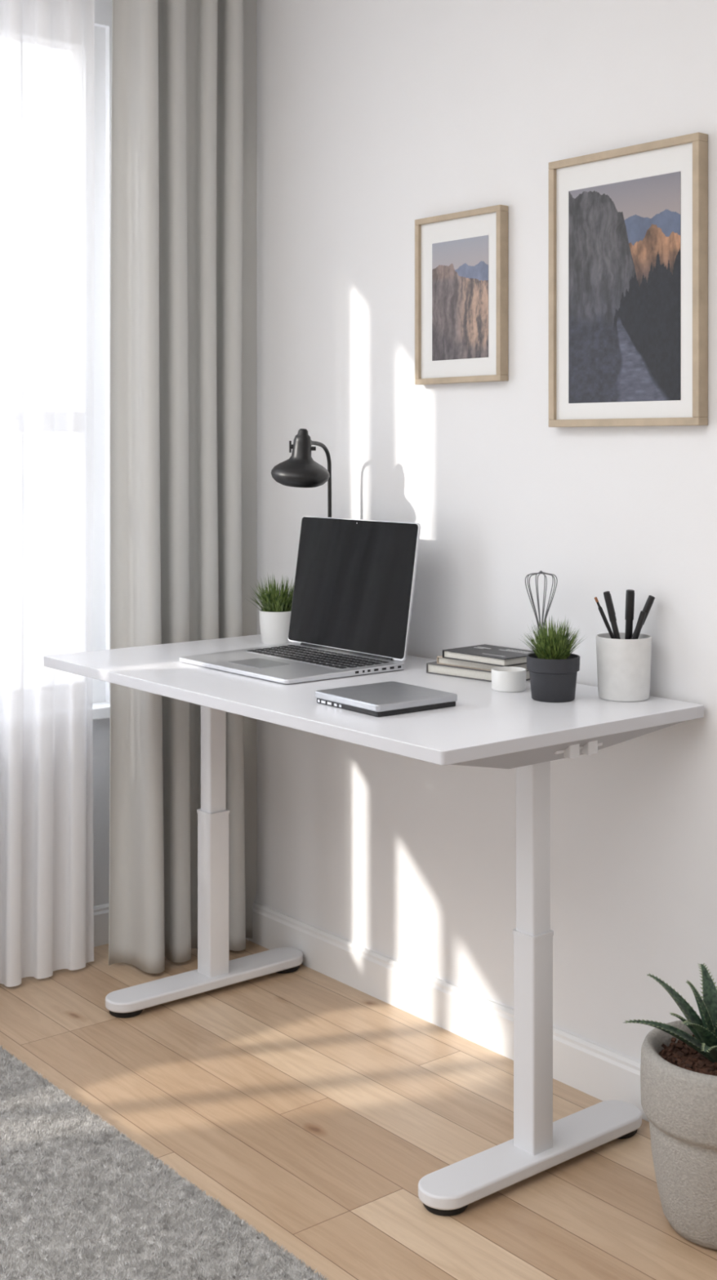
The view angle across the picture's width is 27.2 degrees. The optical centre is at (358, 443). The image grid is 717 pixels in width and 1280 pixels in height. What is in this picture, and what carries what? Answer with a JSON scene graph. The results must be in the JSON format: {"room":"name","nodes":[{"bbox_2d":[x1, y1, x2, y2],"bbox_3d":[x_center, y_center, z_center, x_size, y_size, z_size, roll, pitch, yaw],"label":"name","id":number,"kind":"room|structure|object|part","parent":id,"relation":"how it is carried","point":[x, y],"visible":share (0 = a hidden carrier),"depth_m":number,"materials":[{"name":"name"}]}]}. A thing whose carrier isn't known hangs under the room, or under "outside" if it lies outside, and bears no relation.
{"room":"home office","nodes":[
{"label":"home office","id":0,"kind":"room"},
{"bbox_2d":[92,0,112,906],"bbox_3d":[-2.194,-0.050,2.540,4.800,2.600,0.150,0,0,-39],"label":"wall","id":1,"kind":"structure","parent":0,"point":[103,8],"depth_m":3.72,"materials":[{"name":"paint"}]},
{"bbox_2d":[92,26,110,720],"bbox_3d":[-1.825,-0.185,2.808,3.070,1.730,0.200,0,0,-39],"label":"window","id":2,"kind":"structure","parent":1,"relation":"in","point":[100,708],"depth_m":3.72,"materials":[{"name":"white paint"}]},
{"bbox_3d":[-1.825,0.665,2.808,3.070,0.030,0.200,0,0,-39],"label":"sill","id":3,"kind":"part","parent":2,"relation":"part of","materials":[{"name":"white paint"}]},
{"bbox_2d":[93,902,109,946],"bbox_3d":[-2.143,1.202,2.476,4.500,0.096,0.014,0,0,-39],"label":"baseboard","id":4,"kind":"structure","parent":1,"relation":"attached to","point":[100,912],"depth_m":3.69,"materials":[{"name":"white paint"}]},
{"bbox_3d":[-1.686,-1.232,2.699,3.490,0.037,0.245,0,0,-39],"label":"curtain rod","id":5,"kind":"object","parent":1,"relation":"attached to","visible":0},
{"bbox_2d":[0,0,94,986],"bbox_3d":[-0.888,0.016,3.333,0.668,2.452,0.050,0,0,-39],"label":"sheer curtain","id":6,"kind":"object","parent":5,"relation":"hanging from","point":[47,46],"visible":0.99,"depth_m":3.45,"materials":[{"name":"white fabric"}]},
{"bbox_2d":[108,0,257,973],"bbox_3d":[-0.407,0.015,3.595,0.387,2.450,0.123,0,0,-39],"label":"curtain","id":7,"kind":"object","parent":5,"relation":"hanging from","point":[184,206],"visible":0.84,"depth_m":3.55,"materials":[{"name":"fabric"}]},
{"bbox_2d":[258,608,291,644],"bbox_3d":[-0.190,0.426,3.450,0.083,0.077,0.083,0,0,-39],"label":"pot","id":8,"kind":"object","parent":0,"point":[274,624],"depth_m":3.42,"materials":[{"name":"white ceramic"}]},
{"bbox_2d":[0,938,716,1279],"bbox_3d":[-0.664,1.300,0.658,4.800,0.100,5.000,0,0,-39],"label":"floor","id":9,"kind":"structure","parent":0,"point":[315,1108],"depth_m":2.73,"materials":[{"name":"brown wood"}]},
{"bbox_2d":[0,1044,328,1279],"bbox_3d":[-0.704,1.241,1.697,1.658,0.016,2.472,0,0,-39],"label":"rug","id":10,"kind":"object","parent":9,"relation":"on","point":[80,1199],"visible":1,"depth_m":2.39,"materials":[{"name":"grey carpet"}]},
{"bbox_2d":[43,634,703,1216],"bbox_3d":[-0.037,0.857,2.937,0.632,0.786,1.299,0,0,-39],"label":"desk","id":11,"kind":"object","parent":9,"relation":"on","point":[486,727],"visible":0.98,"depth_m":2.56,"materials":[{"name":"laminate"}]},
{"bbox_3d":[-0.334,1.031,3.400,0.054,0.366,0.054,0,0,-39],"label":"leg","id":12,"kind":"part","parent":11,"relation":"part of","materials":[{"name":"white metal"}]},
{"bbox_2d":[246,573,294,644],"bbox_3d":[-0.189,0.380,3.450,0.160,0.168,0.161,0,0,-39],"label":"potted grass","id":13,"kind":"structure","parent":11,"relation":"on","point":[274,615],"depth_m":3.42,"materials":[{"name":"white ceramic"}]},
{"bbox_2d":[179,515,420,684],"bbox_3d":[-0.132,0.313,3.114,0.350,0.299,0.407,0,0,-39],"label":"laptop","id":14,"kind":"object","parent":11,"relation":"on","point":[354,583],"visible":1,"depth_m":3.16,"materials":[{"name":"silver metal"}]},
{"bbox_3d":[-0.015,0.306,3.211,0.047,0.284,0.404,0,0,-39],"label":"lid","id":15,"kind":"part","parent":14,"relation":"part of","materials":[{"name":"silver metal"}]},
{"bbox_2d":[271,428,331,517],"bbox_3d":[-0.096,0.215,3.309,0.128,0.498,0.269,0,0,27],"label":"desk lamp","id":16,"kind":"object","parent":11,"relation":"on","point":[300,470],"visible":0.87,"depth_m":3.22,"materials":[{"name":"black metal"}]},
{"bbox_3d":[-0.128,0.031,3.247,0.129,0.129,0.128,0,0,-39],"label":"lamp shade","id":17,"kind":"part","parent":16,"relation":"part of","materials":[{"name":"black metal"}]},
{"bbox_2d":[315,680,457,716],"bbox_3d":[0.049,0.454,2.638,0.187,0.022,0.191,0,0,-39],"label":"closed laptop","id":18,"kind":"object","parent":11,"relation":"on","point":[384,699],"visible":1,"depth_m":2.60,"materials":[{"name":"silver metal"}]},
{"bbox_2d":[426,661,529,681],"bbox_3d":[0.253,0.454,2.971,0.208,0.020,0.118,0,0,43],"label":"book","id":19,"kind":"object","parent":11,"relation":"on","point":[433,668],"visible":0.42,"depth_m":2.94,"materials":[{"name":"grey paper"}]},
{"bbox_2d":[436,655,527,671],"bbox_3d":[0.263,0.436,2.962,0.185,0.015,0.112,0,0,45],"label":"book","id":20,"kind":"object","parent":19,"relation":"on","point":[440,660],"visible":0.38,"depth_m":2.94,"materials":[{"name":"beige paper"}]},
{"bbox_2d":[442,644,533,666],"bbox_3d":[0.270,0.420,2.944,0.125,0.016,0.168,0,0,-42],"label":"book","id":21,"kind":"object","parent":20,"relation":"on","point":[496,655],"visible":0.9,"depth_m":2.92,"materials":[{"name":"grey paper"}]},
{"bbox_2d":[490,666,526,692],"bbox_3d":[0.284,0.445,2.793,0.066,0.040,0.066,0,0,-39],"label":"tealight holder","id":22,"kind":"object","parent":11,"relation":"on","point":[506,678],"visible":1,"depth_m":2.77,"materials":[{"name":"white ceramic"}]},
{"bbox_3d":[0.302,1.031,2.558,0.050,0.366,0.050,0,0,-39],"label":"leg","id":23,"kind":"part","parent":11,"relation":"part of","materials":[{"name":"white metal"}]},
{"bbox_2d":[524,570,557,634],"bbox_3d":[0.353,0.354,2.857,0.059,0.220,0.058,0,0,-17],"label":"whisk","id":24,"kind":"object","parent":11,"relation":"on","point":[540,571],"visible":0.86,"depth_m":2.85,"materials":[{"name":"grey metal"}]},
{"bbox_2d":[518,618,584,702],"bbox_3d":[0.353,0.387,2.694,0.130,0.155,0.131,0,0,-39],"label":"potted grass","id":25,"kind":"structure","parent":11,"relation":"on","point":[553,669],"depth_m":2.66,"materials":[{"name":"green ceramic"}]},
{"bbox_3d":[0.300,0.510,2.522,0.606,0.046,0.204,0,0,-39],"label":"support arm","id":26,"kind":"part","parent":11,"relation":"part of","materials":[{"name":"grey metal"}]},
{"bbox_2d":[595,632,651,702],"bbox_3d":[0.485,0.408,2.705,0.101,0.114,0.101,0,0,-39],"label":"pen cup","id":27,"kind":"object","parent":11,"relation":"on","point":[623,665],"visible":0.95,"depth_m":2.66,"materials":[{"name":"ceramic"}]},
{"bbox_2d":[594,596,614,639],"bbox_3d":[0.471,0.366,2.710,0.078,0.171,0.007,0,0,8],"label":"pen","id":28,"kind":"object","parent":27,"relation":"in","point":[599,607],"visible":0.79,"depth_m":2.71,"materials":[{"name":"black plastic"}]},
{"bbox_2d":[603,591,620,639],"bbox_3d":[0.472,0.359,2.689,0.053,0.184,0.014,0,0,13],"label":"pen","id":29,"kind":"object","parent":27,"relation":"in","point":[607,597],"visible":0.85,"depth_m":2.69,"materials":[{"name":"black plastic"}]},
{"bbox_2d":[624,589,634,639],"bbox_3d":[0.498,0.360,2.725,0.021,0.183,0.019,0,0,14],"label":"pen","id":30,"kind":"object","parent":27,"relation":"in","point":[629,595],"visible":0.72,"depth_m":2.72,"materials":[{"name":"black plastic"}]},
{"bbox_2d":[631,610,645,639],"bbox_3d":[0.497,0.377,2.697,0.052,0.148,0.011,0,0,8],"label":"pen","id":31,"kind":"object","parent":27,"relation":"in","point":[642,615],"visible":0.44,"depth_m":2.69,"materials":[{"name":"black plastic"}]},
{"bbox_2d":[630,595,654,639],"bbox_3d":[0.503,0.364,2.716,0.081,0.175,0.014,0,0,10],"label":"pen","id":32,"kind":"object","parent":27,"relation":"in","point":[650,600],"visible":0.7,"depth_m":2.71,"materials":[{"name":"black plastic"}]},
{"bbox_2d":[623,963,716,1249],"bbox_3d":[0.584,1.050,2.367,0.263,0.399,0.260,0,0,-39],"label":"aloe","id":33,"kind":"object","parent":9,"relation":"on","point":[678,1064],"visible":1,"depth_m":2.30,"materials":[{"name":"green plant"}]},
{"bbox_2d":[253,0,716,1062],"bbox_3d":[1.140,-0.050,2.125,0.150,2.600,4.700,0,0,-39],"label":"wall","id":34,"kind":"structure","parent":0,"point":[375,117],"depth_m":3.10,"materials":[{"name":"paint"}]},
{"bbox_2d":[245,901,648,1121],"bbox_3d":[1.080,1.202,2.068,0.014,0.096,4.686,0,0,-39],"label":"baseboard","id":35,"kind":"structure","parent":34,"relation":"attached to","point":[601,1073],"depth_m":3.17,"materials":[{"name":"white paint"}]},
{"bbox_2d":[414,204,507,385],"bbox_3d":[0.214,-0.308,3.123,0.024,0.359,0.264,0,0,-39],"label":"picture frame","id":36,"kind":"object","parent":34,"relation":"attached to","point":[461,257],"visible":1,"depth_m":3.11,"materials":[{"name":"brown wood"}]},
{"bbox_2d":[431,235,488,360],"bbox_3d":[0.213,-0.305,3.118,0.001,0.252,0.173,0,0,-39],"label":"print","id":37,"kind":"object","parent":36,"relation":"attached to","point":[460,268],"depth_m":3.12},
{"bbox_2d":[548,132,707,426],"bbox_3d":[0.498,-0.293,2.772,0.027,0.520,0.365,0,0,-39],"label":"picture frame","id":38,"kind":"object","parent":34,"relation":"attached to","point":[628,226],"visible":1,"depth_m":2.76,"materials":[{"name":"brown wood"}]},
{"bbox_2d":[568,171,679,403],"bbox_3d":[0.494,-0.285,2.768,0.001,0.412,0.272,0,0,-39],"label":"print","id":39,"kind":"object","parent":38,"relation":"attached to","point":[624,237],"depth_m":2.76},
{"bbox_2d":[526,653,579,702],"bbox_3d":[0.354,0.425,2.693,0.097,0.079,0.097,0,0,-39],"label":"pot","id":40,"kind":"object","parent":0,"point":[553,676],"depth_m":2.66,"materials":[{"name":"grey ceramic"}]},
{"bbox_2d":[640,1018,716,1249],"bbox_3d":[0.583,1.107,2.366,0.260,0.286,0.260,0,0,-39],"label":"planter","id":41,"kind":"object","parent":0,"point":[678,1079],"depth_m":2.29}
]}

